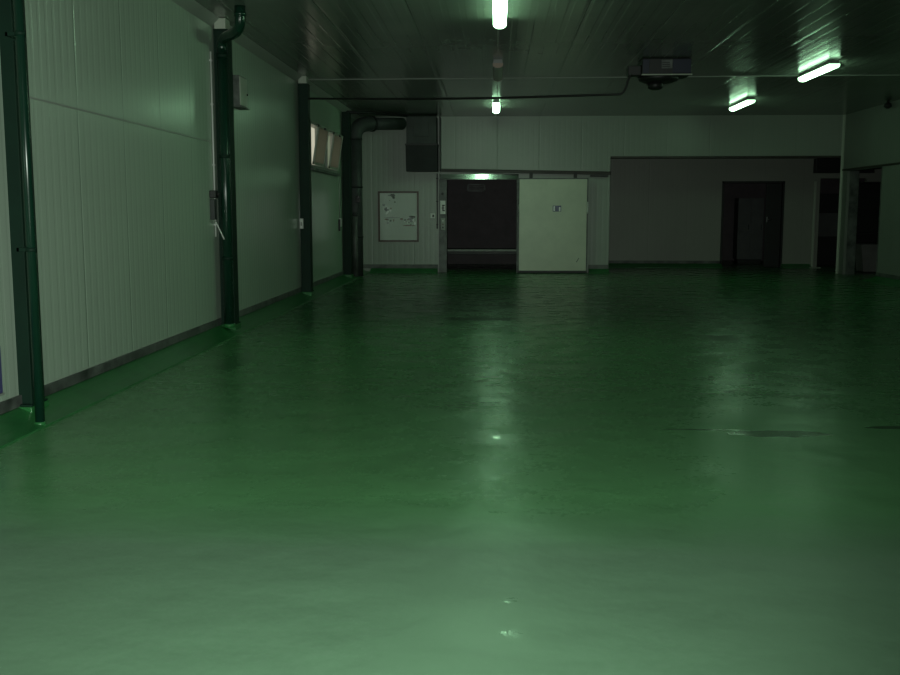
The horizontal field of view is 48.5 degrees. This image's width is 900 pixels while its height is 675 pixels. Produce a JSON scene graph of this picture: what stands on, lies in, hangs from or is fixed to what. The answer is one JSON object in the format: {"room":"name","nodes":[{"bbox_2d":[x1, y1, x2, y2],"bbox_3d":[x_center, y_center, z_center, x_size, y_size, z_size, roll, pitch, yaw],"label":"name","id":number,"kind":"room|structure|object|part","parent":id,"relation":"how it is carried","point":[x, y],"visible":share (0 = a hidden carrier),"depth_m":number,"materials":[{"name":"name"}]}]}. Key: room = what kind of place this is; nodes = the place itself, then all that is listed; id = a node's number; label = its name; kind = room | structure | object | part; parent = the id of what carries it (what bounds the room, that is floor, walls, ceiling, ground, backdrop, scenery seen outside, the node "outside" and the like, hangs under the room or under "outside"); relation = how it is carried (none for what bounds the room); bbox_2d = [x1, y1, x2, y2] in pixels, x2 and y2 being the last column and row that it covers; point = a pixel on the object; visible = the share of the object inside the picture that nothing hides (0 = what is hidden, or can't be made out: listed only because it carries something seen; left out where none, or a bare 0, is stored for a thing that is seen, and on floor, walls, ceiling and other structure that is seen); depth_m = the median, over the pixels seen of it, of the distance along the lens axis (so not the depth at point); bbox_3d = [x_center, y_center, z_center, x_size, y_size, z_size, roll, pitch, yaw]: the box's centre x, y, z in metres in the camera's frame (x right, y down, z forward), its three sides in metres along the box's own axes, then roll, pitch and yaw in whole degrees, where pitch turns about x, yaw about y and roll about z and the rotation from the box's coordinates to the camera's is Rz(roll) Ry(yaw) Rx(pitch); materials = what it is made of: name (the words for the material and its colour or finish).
{"room":"empty warehouse","nodes":[
{"label":"empty warehouse","id":0,"kind":"room"},
{"bbox_2d":[0,0,354,401],"bbox_3d":[-2.948,-1.748,10.715,0.200,3.700,27.400,0,7,3],"label":"wall","id":1,"kind":"structure","parent":0,"point":[128,252],"depth_m":9.40,"materials":[{"name":"white metal"}]},
{"bbox_2d":[0,350,4,395],"bbox_3d":[-3.040,0.259,6.431,0.036,0.335,0.620,0,7,3],"label":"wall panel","id":2,"kind":"object","parent":1,"relation":"attached to","point":[1,385],"visible":1,"depth_m":6.71,"materials":[{"name":"blue"}]},
{"bbox_2d":[29,96,211,142],"bbox_3d":[-2.905,-2.002,9.410,0.004,0.014,4.880,0,7,3],"label":"trim","id":3,"kind":"structure","parent":1,"relation":"attached to","point":[30,97],"depth_m":8.63,"materials":[{"name":"grey plastic"}]},
{"bbox_2d":[0,271,343,414],"bbox_3d":[-2.842,-0.033,10.824,0.022,0.080,27.200,0,7,3],"label":"baseboard","id":4,"kind":"structure","parent":1,"relation":"attached to","point":[12,403],"depth_m":9.21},
{"bbox_2d":[0,270,369,448],"bbox_3d":[-2.703,0.054,10.829,0.300,0.095,27.200,0,7,3],"label":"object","id":5,"kind":"structure","parent":1,"relation":"attached to","point":[16,424],"depth_m":8.84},
{"bbox_2d":[209,51,216,236],"bbox_3d":[-2.782,-2.261,11.752,0.030,2.140,0.044,0,7,3],"label":"conduit","id":6,"kind":"object","parent":1,"relation":"attached to","point":[210,59],"visible":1,"depth_m":11.73,"materials":[{"name":"white plastic"}]},
{"bbox_2d":[209,190,219,219],"bbox_3d":[-2.761,-1.529,11.533,0.100,0.334,0.416,0,7,3],"label":"switch","id":7,"kind":"object","parent":1,"relation":"attached to","point":[212,193],"visible":1,"depth_m":11.48,"materials":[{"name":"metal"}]},
{"bbox_2d":[233,75,249,109],"bbox_3d":[-2.681,-3.128,12.779,0.133,0.395,0.420,0,7,3],"label":"electrical box","id":8,"kind":"object","parent":1,"relation":"attached to","point":[240,94],"visible":0.87,"depth_m":12.61,"materials":[{"name":"grey plastic"}]},
{"bbox_3d":[-2.638,-3.135,12.776,0.012,0.350,0.350,0,7,3],"label":"box lid","id":9,"kind":"part","parent":8,"relation":"part of","materials":[{"name":"grey plastic"}]},
{"bbox_2d":[171,0,360,119],"bbox_3d":[-2.803,-3.521,10.385,0.100,0.100,27.200,0,7,3],"label":"trim","id":10,"kind":"structure","parent":1,"relation":"attached to","point":[193,7],"depth_m":13.86,"materials":[{"name":"grey plastic"}]},
{"bbox_2d":[310,120,342,175],"bbox_3d":[-2.402,-3.622,19.343,0.311,0.890,3.040,0,7,3],"label":"window","id":11,"kind":"structure","parent":1,"relation":"in","point":[320,156],"depth_m":18.99,"materials":[{"name":"beige glass"}]},
{"bbox_3d":[-2.384,-3.533,18.480,0.143,0.705,1.090,0,7,3],"label":"sash","id":12,"kind":"part","parent":11,"relation":"part of","materials":[{"name":"grey"}]},
{"bbox_3d":[-2.384,-3.533,18.480,0.110,0.623,1.010,0,7,3],"label":"pane","id":13,"kind":"part","parent":11,"relation":"part of","materials":[{"name":"clear glass"}]},
{"bbox_3d":[-2.402,-3.205,19.395,0.070,0.050,3.040,0,7,3],"label":"sill","id":14,"kind":"part","parent":11,"relation":"part of","materials":[{"name":"white metal"}]},
{"bbox_3d":[-2.303,-3.748,20.190,0.143,0.705,1.100,0,7,3],"label":"sash","id":15,"kind":"part","parent":11,"relation":"part of","materials":[{"name":"grey"}]},
{"bbox_3d":[-2.303,-3.748,20.190,0.110,0.623,1.020,0,7,3],"label":"pane","id":16,"kind":"part","parent":11,"relation":"part of","materials":[{"name":"clear glass"}]},
{"bbox_2d":[339,177,339,217],"bbox_3d":[-2.343,-2.962,21.189,0.026,0.860,0.040,0,7,3],"label":"conduit","id":17,"kind":"object","parent":1,"relation":"attached to","point":[339,177],"visible":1,"depth_m":21.18,"materials":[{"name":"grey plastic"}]},
{"bbox_2d":[338,218,341,230],"bbox_3d":[-2.340,-2.376,21.025,0.055,0.252,0.423,0,7,3],"label":"wall socket","id":18,"kind":"object","parent":1,"relation":"attached to","point":[339,219],"visible":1,"depth_m":20.96,"materials":[{"name":"white plastic"}]},
{"bbox_2d":[308,75,896,79],"bbox_3d":[2.979,-4.367,16.779,10.850,0.012,0.025,0,7,3],"label":"trim","id":19,"kind":"structure","parent":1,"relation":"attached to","point":[785,75],"depth_m":16.81,"materials":[{"name":"grey plastic"}]},
{"bbox_2d":[0,260,899,674],"bbox_3d":[4.915,-0.200,13.718,15.850,0.120,34.300,0,7,3],"label":"floor","id":20,"kind":"structure","parent":0,"point":[465,469],"depth_m":5.25,"materials":[{"name":"green paint"}]},
{"bbox_2d":[0,0,48,412],"bbox_3d":[-3.002,-1.268,6.903,0.181,3.698,0.280,0,7,3],"label":"steel column","id":21,"kind":"structure","parent":20,"relation":"on","point":[7,46],"depth_m":6.87,"materials":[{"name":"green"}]},
{"bbox_2d":[5,0,45,424],"bbox_3d":[-2.866,-1.240,6.671,0.122,3.696,0.300,-4,8,-29],"label":"drainpipe","id":22,"kind":"object","parent":21,"relation":"attached to","point":[19,34],"visible":0.98,"depth_m":6.61,"materials":[{"name":"metal"}]},
{"bbox_3d":[-3.005,0.462,7.120,0.176,0.014,0.250,0,7,3],"label":"plate","id":23,"kind":"part","parent":21,"relation":"part of","materials":[{"name":"metal"}]},
{"bbox_2d":[213,18,240,329],"bbox_3d":[-2.673,-1.907,11.993,0.181,3.698,0.280,0,7,3],"label":"steel column","id":24,"kind":"structure","parent":20,"relation":"on","point":[221,25],"depth_m":11.94,"materials":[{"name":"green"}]},
{"bbox_2d":[216,5,245,327],"bbox_3d":[-2.488,-1.887,11.523,0.144,3.624,0.829,-4,8,-30],"label":"drainpipe","id":25,"kind":"object","parent":24,"relation":"attached to","point":[238,27],"visible":1,"depth_m":11.73,"materials":[{"name":"black metal"}]},
{"bbox_2d":[298,76,314,295],"bbox_3d":[-2.440,-2.529,16.949,0.181,3.698,0.280,0,7,3],"label":"steel column","id":26,"kind":"structure","parent":20,"relation":"on","point":[303,86],"depth_m":16.86,"materials":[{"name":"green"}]},
{"bbox_2d":[300,219,303,228],"bbox_3d":[-2.505,-1.923,16.891,0.059,0.170,0.063,0,7,3],"label":"light switch","id":27,"kind":"object","parent":26,"relation":"attached to","point":[301,220],"visible":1,"depth_m":16.87,"materials":[{"name":"white plastic"}]},
{"bbox_2d":[308,74,631,99],"bbox_3d":[0.158,-3.863,15.733,5.407,0.311,0.083,3,8,20],"label":"power cable","id":28,"kind":"object","parent":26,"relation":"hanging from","point":[630,75],"visible":1,"depth_m":15.59,"materials":[{"name":"black rubber"}]},
{"bbox_2d":[342,112,353,277],"bbox_3d":[-2.219,-3.058,21.665,0.181,3.572,0.280,0,7,3],"label":"steel column","id":29,"kind":"structure","parent":20,"relation":"on","point":[346,116],"depth_m":21.58,"materials":[{"name":"metal"}]},
{"bbox_2d":[352,212,357,276],"bbox_3d":[-2.100,-2.049,22.190,0.130,1.440,0.132,0,7,3],"label":"pipe","id":30,"kind":"object","parent":20,"relation":"on","point":[354,214],"visible":0.88,"depth_m":22.14,"materials":[{"name":"metal"}]},
{"bbox_2d":[351,116,405,275],"bbox_3d":[-1.680,-3.247,22.853,0.419,3.612,1.763,5,9,35],"label":"ventilation duct","id":31,"kind":"object","parent":20,"relation":"on","point":[361,125],"visible":0.82,"depth_m":22.19,"materials":[{"name":"metal"}]},
{"bbox_3d":[-2.032,-3.059,22.128,0.110,0.140,0.085,0,7,3],"label":"damper lever","id":32,"kind":"part","parent":31,"relation":"part of","materials":[{"name":"black metal"}]},
{"bbox_2d":[447,248,515,253],"bbox_3d":[0.903,-2.036,25.757,3.800,0.525,1.552,0,7,3],"label":"platform","id":33,"kind":"object","parent":20,"relation":"on","point":[449,250],"visible":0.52,"depth_m":25.01,"materials":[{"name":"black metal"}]},
{"bbox_3d":[0.869,-2.179,24.989,3.800,0.050,0.038,0,7,3],"label":"edge rail","id":34,"kind":"part","parent":33,"relation":"part of","materials":[{"name":"grey metal"}]},
{"bbox_2d":[733,198,764,263],"bbox_3d":[8.480,-3.031,28.410,0.720,1.840,0.540,0,7,3],"label":"door","id":35,"kind":"structure","parent":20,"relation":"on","point":[748,212],"depth_m":28.18,"materials":[{"name":"grey metal"}]},
{"bbox_3d":[8.294,-3.062,28.172,0.330,1.640,0.020,0,7,3],"label":"door","id":36,"kind":"part","parent":35,"relation":"part of","materials":[{"name":"grey metal"}]},
{"bbox_3d":[8.644,-3.060,28.156,0.330,1.640,0.020,0,7,3],"label":"door","id":37,"kind":"part","parent":35,"relation":"part of","materials":[{"name":"grey metal"}]},
{"bbox_2d":[809,181,819,267],"bbox_3d":[9.511,-2.936,26.047,0.280,2.240,0.330,0,7,3],"label":"post","id":38,"kind":"object","parent":20,"relation":"on","point":[815,182],"visible":0.94,"depth_m":26.14,"materials":[{"name":"grey metal"}]},
{"bbox_3d":[9.517,-2.960,26.175,0.060,2.225,0.060,0,7,3],"label":"post","id":39,"kind":"part","parent":38,"relation":"part of","materials":[{"name":"grey metal"}]},
{"bbox_2d":[817,194,838,264],"bbox_3d":[10.435,-3.015,27.838,1.000,1.950,0.595,0,7,3],"label":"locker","id":40,"kind":"object","parent":20,"relation":"on","point":[829,203],"visible":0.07,"depth_m":27.57,"materials":[{"name":"black metal"}]},
{"bbox_3d":[10.423,-2.442,27.646,0.920,0.620,0.020,0,7,3],"label":"door","id":41,"kind":"part","parent":40,"relation":"part of","materials":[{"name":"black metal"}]},
{"bbox_3d":[10.423,-3.106,27.562,0.920,0.640,0.020,0,7,3],"label":"door","id":42,"kind":"part","parent":40,"relation":"part of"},
{"bbox_3d":[10.423,-3.692,27.489,0.920,0.460,0.020,0,7,3],"label":"door","id":43,"kind":"part","parent":40,"relation":"part of","materials":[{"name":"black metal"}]},
{"bbox_2d":[855,242,877,272],"bbox_3d":[10.159,-1.934,24.160,0.680,0.720,0.520,0,7,3],"label":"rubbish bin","id":44,"kind":"object","parent":20,"relation":"on","point":[866,252],"visible":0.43,"depth_m":23.95,"materials":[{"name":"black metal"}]},
{"bbox_3d":[10.159,-2.271,24.118,0.680,0.040,0.520,0,7,3],"label":"lid","id":45,"kind":"part","parent":44,"relation":"part of","materials":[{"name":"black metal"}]},
{"bbox_3d":[10.687,-2.794,25.077,1.650,2.200,0.660,0,7,3],"label":"storage rack","id":46,"kind":"object","parent":20,"relation":"on","visible":0},
{"bbox_2d":[856,232,877,233],"bbox_3d":[10.687,-2.616,25.099,1.640,0.040,0.660,0,7,3],"label":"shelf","id":47,"kind":"object","parent":46,"relation":"attached to","point":[856,232],"depth_m":24.94,"materials":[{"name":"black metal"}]},
{"bbox_2d":[858,206,879,207],"bbox_3d":[10.687,-3.261,25.018,1.640,0.040,0.660,0,7,3],"label":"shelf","id":48,"kind":"object","parent":46,"relation":"attached to","point":[858,206],"depth_m":24.70,"materials":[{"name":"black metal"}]},
{"bbox_2d":[859,182,880,183],"bbox_3d":[10.687,-3.856,24.944,1.640,0.040,0.660,0,7,3],"label":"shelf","id":49,"kind":"object","parent":46,"relation":"attached to","point":[859,182],"depth_m":24.70,"materials":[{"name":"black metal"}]},
{"bbox_2d":[447,180,516,263],"bbox_3d":[0.878,-3.677,26.088,4.800,3.700,3.990,0,7,3],"label":"wall","id":50,"kind":"structure","parent":0,"point":[487,218],"depth_m":27.99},
{"bbox_2d":[195,0,899,116],"bbox_3d":[4.915,-4.005,13.240,15.850,0.150,34.300,0,7,3],"label":"ceiling","id":51,"kind":"structure","parent":0,"point":[403,41],"depth_m":14.04,"materials":[{"name":"white metal"}]},
{"bbox_2d":[492,100,499,113],"bbox_3d":[0.969,-4.838,20.989,0.158,0.124,1.570,0,7,3],"label":"ceiling lamp","id":52,"kind":"object","parent":51,"relation":"attached to","point":[496,103],"visible":1,"depth_m":20.40,"materials":[{"name":"grey plastic"}]},
{"bbox_2d":[493,105,499,112],"bbox_3d":[0.969,-4.812,20.992,0.150,0.064,1.500,0,7,3],"label":"diffuser","id":53,"kind":"object","parent":52,"relation":"attached to","point":[496,108],"depth_m":20.94,"materials":[{"name":"white plastic"}]},
{"bbox_2d":[493,59,502,81],"bbox_3d":[0.748,-4.166,15.636,0.158,0.124,1.570,0,7,3],"label":"ceiling lamp","id":54,"kind":"object","parent":51,"relation":"attached to","point":[497,63],"visible":1,"depth_m":15.18,"materials":[{"name":"grey plastic"}]},
{"bbox_2d":[493,66,502,80],"bbox_3d":[0.748,-4.141,15.639,0.150,0.064,1.500,0,7,3],"label":"diffuser","id":55,"kind":"object","parent":54,"relation":"attached to","point":[497,70],"depth_m":15.54,"materials":[{"name":"grey plastic"}]},
{"bbox_2d":[493,0,506,28],"bbox_3d":[0.546,-3.575,10.927,0.158,0.124,1.570,0,7,3],"label":"ceiling lamp","id":56,"kind":"object","parent":51,"relation":"attached to","point":[499,6],"visible":1,"depth_m":10.88,"materials":[{"name":"grey plastic"}]},
{"bbox_2d":[627,58,691,90],"bbox_3d":[3.108,-3.928,14.974,0.920,0.434,0.610,0,7,3],"label":"cooler","id":57,"kind":"object","parent":51,"relation":"hanging from","point":[653,72],"visible":1,"depth_m":14.70,"materials":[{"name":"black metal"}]},
{"bbox_3d":[2.880,-3.986,14.693,0.090,0.200,0.014,0,7,3],"label":"panel","id":58,"kind":"part","parent":57,"relation":"part of","materials":[{"name":"black metal"}]},
{"bbox_3d":[3.079,-3.765,15.001,0.240,0.105,0.240,0,7,3],"label":"fan motor","id":59,"kind":"part","parent":57,"relation":"part of","materials":[{"name":"black metal"}]},
{"bbox_3d":[3.198,-4.019,14.959,0.720,0.230,0.550,0,7,3],"label":"casing","id":60,"kind":"part","parent":57,"relation":"part of","materials":[{"name":"black metal"}]},
{"bbox_3d":[3.185,-4.012,14.674,0.160,0.128,0.018,0,7,3],"label":"vent plate","id":61,"kind":"part","parent":57,"relation":"part of","materials":[{"name":"metal"}]},
{"bbox_3d":[3.402,-3.983,14.669,0.265,0.200,0.014,0,7,3],"label":"panel","id":62,"kind":"part","parent":57,"relation":"part of","materials":[{"name":"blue metal"}]},
{"bbox_2d":[729,97,754,110],"bbox_3d":[5.982,-4.778,20.509,0.158,0.124,1.570,0,7,3],"label":"ceiling lamp","id":63,"kind":"object","parent":51,"relation":"attached to","point":[749,100],"visible":1,"depth_m":20.24,"materials":[{"name":"grey plastic"}]},
{"bbox_2d":[730,100,748,110],"bbox_3d":[5.982,-4.752,20.512,0.150,0.064,1.500,0,7,3],"label":"diffuser","id":64,"kind":"object","parent":63,"relation":"attached to","point":[742,103],"depth_m":20.50,"materials":[{"name":"white plastic"}]},
{"bbox_2d":[798,60,839,81],"bbox_3d":[5.776,-4.175,15.701,0.158,0.124,1.570,0,7,3],"label":"ceiling lamp","id":65,"kind":"object","parent":51,"relation":"attached to","point":[830,65],"visible":1,"depth_m":15.49,"materials":[{"name":"grey plastic"}]},
{"bbox_2d":[799,64,832,81],"bbox_3d":[5.776,-4.149,15.704,0.150,0.064,1.500,0,7,3],"label":"diffuser","id":66,"kind":"object","parent":65,"relation":"attached to","point":[816,71],"depth_m":15.65,"materials":[{"name":"white plastic"}]},
{"bbox_2d":[884,101,891,108],"bbox_3d":[8.964,-4.761,20.472,0.160,0.149,0.160,0,7,3],"label":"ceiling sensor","id":67,"kind":"object","parent":51,"relation":"attached to","point":[887,105],"visible":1,"depth_m":20.43,"materials":[{"name":"black plastic"}]},
{"bbox_2d":[588,265,607,268],"bbox_3d":[3.564,-1.697,24.025,0.480,0.095,0.022,0,7,3],"label":"baseboard","id":68,"kind":"structure","parent":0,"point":[589,266],"depth_m":24.02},
{"bbox_2d":[362,115,842,272],"bbox_3d":[3.628,-3.402,23.899,11.700,3.700,0.160,0,7,3],"label":"wall","id":69,"kind":"structure","parent":0,"point":[555,143],"depth_m":23.75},
{"bbox_2d":[378,191,418,241],"bbox_3d":[-1.241,-2.913,24.091,0.980,1.210,0.035,0,7,3],"label":"notice board","id":70,"kind":"object","parent":69,"relation":"attached to","point":[398,211],"visible":1,"depth_m":24.09,"materials":[{"name":"white wood"}]},
{"bbox_2d":[363,264,437,267],"bbox_3d":[-1.256,-1.725,24.248,1.930,0.095,0.022,0,7,3],"label":"baseboard","id":71,"kind":"structure","parent":69,"relation":"attached to","point":[364,265],"depth_m":24.23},
{"bbox_2d":[369,268,437,272],"bbox_3d":[-1.112,-1.613,24.115,1.630,0.095,0.300,0,7,3],"label":"trim","id":72,"kind":"structure","parent":69,"relation":"attached to","point":[373,270],"depth_m":24.13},
{"bbox_2d":[405,116,440,171],"bbox_3d":[-0.627,-4.550,23.566,0.815,1.260,0.608,0,7,3],"label":"box","id":73,"kind":"object","parent":69,"relation":"attached to","point":[423,151],"visible":1,"depth_m":23.30,"materials":[{"name":"metal"}]},
{"bbox_3d":[-0.673,-4.833,23.250,0.350,0.300,0.017,0,7,3],"label":"access plate","id":74,"kind":"part","parent":73,"relation":"part of","materials":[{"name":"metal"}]},
{"bbox_2d":[405,145,438,171],"bbox_3d":[-0.655,-4.231,23.613,0.740,0.615,0.598,0,7,3],"label":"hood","id":75,"kind":"object","parent":73,"relation":"attached to","point":[419,158],"depth_m":23.40,"materials":[{"name":"grey metal"}]},
{"bbox_3d":[-0.654,-4.860,23.544,0.700,0.640,0.578,0,7,3],"label":"casing","id":76,"kind":"part","parent":73,"relation":"part of","materials":[{"name":"metal"}]},
{"bbox_2d":[436,174,437,228],"bbox_3d":[-0.307,-3.270,24.005,0.050,1.310,0.036,0,7,3],"label":"conduit","id":77,"kind":"object","parent":69,"relation":"attached to","point":[437,174],"visible":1,"depth_m":23.99,"materials":[{"name":"black metal"}]},
{"bbox_2d":[439,174,518,272],"bbox_3d":[0.692,-2.736,24.029,1.910,2.345,0.347,0,7,3],"label":"door frame","id":78,"kind":"structure","parent":69,"relation":"in","point":[442,183],"depth_m":23.95,"materials":[{"name":"metal"}]},
{"bbox_2d":[440,201,444,213],"bbox_3d":[-0.172,-3.119,23.967,0.125,0.320,0.010,0,7,3],"label":"sign","id":79,"kind":"object","parent":78,"relation":"attached to","point":[442,203],"visible":1,"depth_m":23.96,"materials":[{"name":"white plastic"}]},
{"bbox_2d":[441,218,444,229],"bbox_3d":[-0.168,-2.720,24.001,0.105,0.280,0.042,0,7,3],"label":"control panel","id":80,"kind":"object","parent":78,"relation":"attached to","point":[442,219],"visible":1,"depth_m":23.99,"materials":[{"name":"grey plastic"}]},
{"bbox_2d":[441,169,610,176],"bbox_3d":[1.798,-3.913,23.765,4.011,0.202,0.150,0,7,3],"label":"door track","id":81,"kind":"object","parent":69,"relation":"attached to","point":[591,173],"visible":1,"depth_m":23.70,"materials":[{"name":"black metal"}]},
{"bbox_3d":[1.799,-3.969,23.758,4.009,0.088,0.150,0,7,3],"label":"rail","id":82,"kind":"part","parent":81,"relation":"part of","materials":[{"name":"grey metal"}]},
{"bbox_2d":[518,172,587,272],"bbox_3d":[2.437,-2.722,23.716,1.649,2.375,0.192,0,7,3],"label":"sliding door","id":83,"kind":"structure","parent":81,"relation":"hanging from","point":[552,212],"depth_m":23.69,"materials":[{"name":"metal"}]},
{"bbox_3d":[2.528,-3.047,23.640,0.200,0.140,0.006,0,7,3],"label":"sign plate","id":84,"kind":"part","parent":83,"relation":"part of","materials":[{"name":"blue"}]},
{"bbox_2d":[588,269,609,273],"bbox_3d":[3.558,-1.586,23.899,0.480,0.095,0.300,0,7,3],"label":"trim","id":85,"kind":"structure","parent":69,"relation":"attached to","point":[595,271],"depth_m":23.89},
{"bbox_2d":[608,158,880,266],"bbox_3d":[8.284,-3.699,26.262,9.920,3.700,0.150,0,7,3],"label":"wall","id":86,"kind":"structure","parent":0,"point":[660,209],"depth_m":26.30,"materials":[{"name":"grey paint"}]},
{"bbox_2d":[608,261,720,263],"bbox_3d":[5.319,-2.002,26.528,3.690,0.075,0.020,0,7,3],"label":"baseboard","id":87,"kind":"structure","parent":86,"relation":"attached to","point":[658,262],"depth_m":26.49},
{"bbox_2d":[608,263,722,267],"bbox_3d":[5.312,-1.900,26.400,3.690,0.095,0.300,0,7,3],"label":"trim","id":88,"kind":"structure","parent":86,"relation":"attached to","point":[610,265],"depth_m":26.36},
{"bbox_2d":[720,181,784,266],"bbox_3d":[7.944,-2.980,26.358,1.620,2.250,0.170,0,7,3],"label":"door","id":89,"kind":"structure","parent":86,"relation":"in","point":[775,193],"depth_m":26.30,"materials":[{"name":"black metal"}]},
{"bbox_2d":[813,158,874,172],"bbox_3d":[10.193,-4.441,25.870,1.480,0.370,0.260,0,7,3],"label":"box","id":90,"kind":"object","parent":86,"relation":"attached to","point":[821,165],"visible":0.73,"depth_m":25.77,"materials":[{"name":"black rubber"}]},
{"bbox_2d":[722,178,864,259],"bbox_3d":[9.821,-3.431,24.130,6.950,3.700,11.900,0,7,3],"label":"wall","id":91,"kind":"structure","parent":0,"point":[732,191],"depth_m":29.93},
{"bbox_2d":[610,156,840,158],"bbox_3d":[6.515,-4.264,23.656,5.420,0.050,0.184,0,7,3],"label":"trim","id":92,"kind":"structure","parent":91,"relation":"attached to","point":[612,157],"depth_m":23.60,"materials":[{"name":"grey metal"}]},
{"bbox_2d":[781,264,810,267],"bbox_3d":[9.083,-1.878,26.226,0.740,0.095,0.300,0,7,3],"label":"trim","id":93,"kind":"structure","parent":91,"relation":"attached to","point":[782,265],"depth_m":26.24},
{"bbox_2d":[863,276,899,286],"bbox_3d":[8.377,0.273,9.084,0.300,0.095,24.720,0,7,3],"label":"trim","id":94,"kind":"structure","parent":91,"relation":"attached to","point":[881,280],"depth_m":20.48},
{"bbox_2d":[838,100,899,275],"bbox_3d":[8.710,-1.668,10.076,0.250,3.700,27.200,0,7,3],"label":"wall","id":95,"kind":"structure","parent":0,"point":[872,135],"depth_m":21.07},
{"bbox_2d":[835,115,845,273],"bbox_3d":[9.192,-3.357,23.537,0.050,3.700,0.048,0,7,3],"label":"trim","id":96,"kind":"structure","parent":95,"relation":"attached to","point":[844,116],"depth_m":23.54,"materials":[{"name":"grey metal"}]},
{"bbox_2d":[845,166,882,273],"bbox_3d":[9.277,-2.548,22.233,0.274,2.420,2.130,0,7,3],"label":"trim","id":97,"kind":"structure","parent":95,"relation":"attached to","point":[854,174],"depth_m":23.23,"materials":[{"name":"grey metal"}]},
{"bbox_2d":[842,162,899,170],"bbox_3d":[8.569,-2.235,9.981,0.030,0.040,27.140,0,7,3],"label":"trim","id":98,"kind":"structure","parent":95,"relation":"attached to","point":[896,163],"depth_m":21.53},
{"bbox_2d":[876,273,899,279],"bbox_3d":[8.517,0.190,9.067,0.020,0.075,24.720,0,7,3],"label":"baseboard","id":99,"kind":"structure","parent":95,"relation":"attached to","point":[877,274],"depth_m":20.64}
]}

